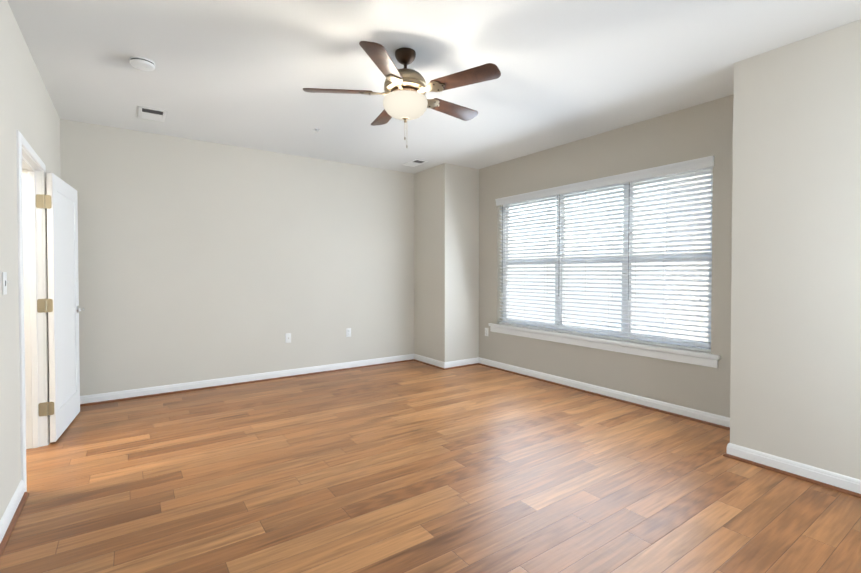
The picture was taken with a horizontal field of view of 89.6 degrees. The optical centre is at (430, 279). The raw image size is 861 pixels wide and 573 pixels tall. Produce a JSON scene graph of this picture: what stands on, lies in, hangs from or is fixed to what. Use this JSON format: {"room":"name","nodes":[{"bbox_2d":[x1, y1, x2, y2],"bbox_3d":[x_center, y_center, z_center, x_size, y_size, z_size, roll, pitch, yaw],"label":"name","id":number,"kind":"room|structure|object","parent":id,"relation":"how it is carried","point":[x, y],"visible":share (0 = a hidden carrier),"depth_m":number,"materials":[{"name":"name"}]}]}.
{"room":"empty bedroom","nodes":[
{"label":"empty bedroom","id":0,"kind":"room"},
{"bbox_2d":[0,0,59,519],"bbox_3d":[-1.674,-0.102,1.393,0.120,2.740,6.540,-1,1,-35],"label":"wall","id":1,"kind":"structure","parent":0,"point":[28,111],"depth_m":2.37,"materials":[{"name":"beige paint"}]},
{"bbox_2d":[2,272,8,294],"bbox_3d":[-2.150,0.021,2.197,0.018,0.115,0.070,-1,1,-35],"label":"light switch","id":2,"kind":"object","parent":1,"relation":"attached to","point":[4,283],"visible":1,"depth_m":2.18,"materials":[{"name":"white plastic"}]},
{"bbox_2d":[0,480,28,556],"bbox_3d":[-1.080,1.231,0.693,0.031,0.095,4.438,-1,1,-35],"label":"baseboard","id":3,"kind":"structure","parent":1,"relation":"attached to","point":[12,512],"depth_m":2.23,"materials":[{"name":"white paint"}]},
{"bbox_2d":[16,130,48,491],"bbox_3d":[-2.681,0.195,2.841,0.153,2.102,0.944,-1,1,-35],"label":"door frame","id":4,"kind":"structure","parent":1,"relation":"attached to","point":[32,284],"depth_m":3.17,"materials":[{"name":"white paint"}]},
{"bbox_2d":[36,172,84,441],"bbox_3d":[-3.025,0.209,3.584,0.144,2.012,0.818,0,1,-28],"label":"door","id":5,"kind":"structure","parent":1,"relation":"in","point":[60,304],"depth_m":3.45,"materials":[{"name":"white paint"}]},
{"bbox_2d":[60,119,413,395],"bbox_3d":[-1.950,-0.161,5.259,4.090,2.740,0.120,-1,1,-35],"label":"wall","id":6,"kind":"structure","parent":0,"point":[198,260],"depth_m":4.93,"materials":[{"name":"beige paint"}]},
{"bbox_2d":[80,354,411,406],"bbox_3d":[-1.858,1.162,5.252,3.970,0.095,0.031,-1,1,-35],"label":"baseboard","id":7,"kind":"structure","parent":6,"relation":"attached to","point":[93,399],"depth_m":4.95,"materials":[{"name":"white paint"}]},
{"bbox_2d":[285,333,290,342],"bbox_3d":[-1.748,0.724,5.332,0.070,0.115,0.014,-1,1,-35],"label":"outlet","id":8,"kind":"object","parent":6,"relation":"attached to","point":[287,337],"visible":1,"depth_m":5.33,"materials":[{"name":"white plastic"}]},
{"bbox_2d":[346,328,350,336],"bbox_3d":[-1.093,0.712,5.792,0.070,0.115,0.008,-1,1,-35],"label":"outlet","id":9,"kind":"object","parent":6,"relation":"attached to","point":[348,332],"visible":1,"depth_m":5.79,"materials":[{"name":"white plastic"}]},
{"bbox_2d":[0,361,860,572],"bbox_3d":[-0.511,1.304,2.299,6.700,0.100,6.660,-1,1,-35],"label":"floor","id":10,"kind":"structure","parent":0,"point":[410,467],"depth_m":2.58,"materials":[{"name":"brown wood"}]},
{"bbox_2d":[414,163,478,361],"bbox_3d":[0.262,-0.177,6.344,0.780,2.740,0.870,-1,1,-35],"label":"wall pier","id":11,"kind":"object","parent":10,"relation":"on","point":[446,262],"visible":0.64,"depth_m":5.97,"materials":[{"name":"beige paint"}]},
{"bbox_2d":[412,354,447,369],"bbox_3d":[-0.011,1.150,6.046,0.031,0.095,0.721,-1,1,-35],"label":"baseboard","id":12,"kind":"structure","parent":11,"relation":"attached to","point":[418,358],"depth_m":6.03,"materials":[{"name":"white paint"}]},
{"bbox_2d":[448,358,479,368],"bbox_3d":[0.437,1.152,5.938,0.540,0.095,0.031,-1,1,-35],"label":"baseboard","id":13,"kind":"structure","parent":11,"relation":"attached to","point":[472,361],"depth_m":5.95,"materials":[{"name":"white paint"}]},
{"bbox_2d":[7,0,860,173],"bbox_3d":[-0.511,-1.535,2.256,6.700,0.100,6.660,-1,1,-35],"label":"ceiling","id":14,"kind":"structure","parent":0,"point":[241,73],"depth_m":3.01,"materials":[{"name":"white paint"}]},
{"bbox_2d":[129,56,154,70],"bbox_3d":[-1.977,-1.474,2.978,0.148,0.044,0.148,-1,1,-35],"label":"smoke detector","id":15,"kind":"object","parent":14,"relation":"attached to","point":[141,63],"visible":1,"depth_m":2.94,"materials":[{"name":"white plastic"}]},
{"bbox_2d":[138,106,166,121],"bbox_3d":[-2.547,-1.507,3.970,0.210,0.009,0.330,-1,1,-35],"label":"ceiling vent","id":16,"kind":"object","parent":14,"relation":"in","point":[150,113],"visible":1,"depth_m":3.96,"materials":[{"name":"white plastic"}]},
{"bbox_2d":[303,41,500,147],"bbox_3d":[-0.147,-1.182,2.902,1.248,0.626,1.267,-1,1,-35],"label":"ceiling fan","id":17,"kind":"object","parent":14,"relation":"hanging from","point":[406,89],"visible":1,"depth_m":2.76,"materials":[{"name":"brown wood"}]},
{"bbox_2d":[402,159,427,166],"bbox_3d":[-0.206,-1.534,5.736,0.190,0.010,0.350,-1,1,-35],"label":"ceiling vent","id":18,"kind":"object","parent":14,"relation":"in","point":[415,162],"visible":0.98,"depth_m":5.74,"materials":[{"name":"white plastic"}]},
{"bbox_2d":[479,95,732,417],"bbox_3d":[1.712,-0.153,4.789,0.180,2.740,3.340,-1,1,-35],"label":"wall","id":19,"kind":"structure","parent":0,"point":[702,130],"depth_m":4.27,"materials":[{"name":"beige paint"}]},
{"bbox_2d":[477,357,729,429],"bbox_3d":[1.625,1.170,4.748,0.031,0.095,3.340,-1,1,-35],"label":"baseboard","id":20,"kind":"structure","parent":19,"relation":"attached to","point":[723,422],"depth_m":4.34,"materials":[{"name":"white paint"}]},
{"bbox_2d":[489,323,720,367],"bbox_3d":[1.645,0.672,4.792,0.131,0.110,2.810,-1,1,-35],"label":"window sill","id":21,"kind":"structure","parent":19,"relation":"attached to","point":[707,359],"depth_m":4.36,"materials":[{"name":"white paint"}]},
{"bbox_2d":[502,168,712,348],"bbox_3d":[1.744,-0.214,4.811,0.070,1.660,2.600,-1,1,-35],"label":"window","id":22,"kind":"structure","parent":19,"relation":"in","point":[630,317],"depth_m":4.45,"materials":[{"name":"white plastic"}]},
{"bbox_2d":[495,156,713,352],"bbox_3d":[1.657,-0.221,4.750,0.104,1.664,2.624,-1,1,-35],"label":"window blinds","id":23,"kind":"object","parent":22,"relation":"attached to","point":[699,164],"visible":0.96,"depth_m":4.42,"materials":[{"name":"white plastic"}]},
{"bbox_2d":[730,19,860,479],"bbox_3d":[3.121,-0.115,2.243,0.780,2.740,2.450,-1,1,-35],"label":"wall","id":24,"kind":"structure","parent":0,"point":[795,385],"depth_m":2.72,"materials":[{"name":"beige paint"}]},
{"bbox_2d":[723,443,860,497],"bbox_3d":[2.727,1.210,2.118,0.031,0.095,2.301,-1,1,-35],"label":"baseboard","id":25,"kind":"structure","parent":24,"relation":"attached to","point":[848,485],"depth_m":2.73,"materials":[{"name":"white paint"}]},
{"label":"outside","id":26,"kind":"structure","parent":0,"visible":0},
{"bbox_2d":[564,319,664,336],"bbox_3d":[23.787,6.899,22.543,55.220,0.100,70.000,-1,1,-35],"label":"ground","id":27,"kind":"structure","parent":26,"point":[619,329],"depth_m":57.94,"materials":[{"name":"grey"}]},
{"bbox_2d":[665,171,710,341],"bbox_3d":[10.807,-1.382,8.003,7.000,16.900,9.200,-1,1,-35],"label":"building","id":28,"kind":"structure","parent":27,"relation":"on","point":[686,307],"depth_m":9.41,"materials":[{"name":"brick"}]}
]}

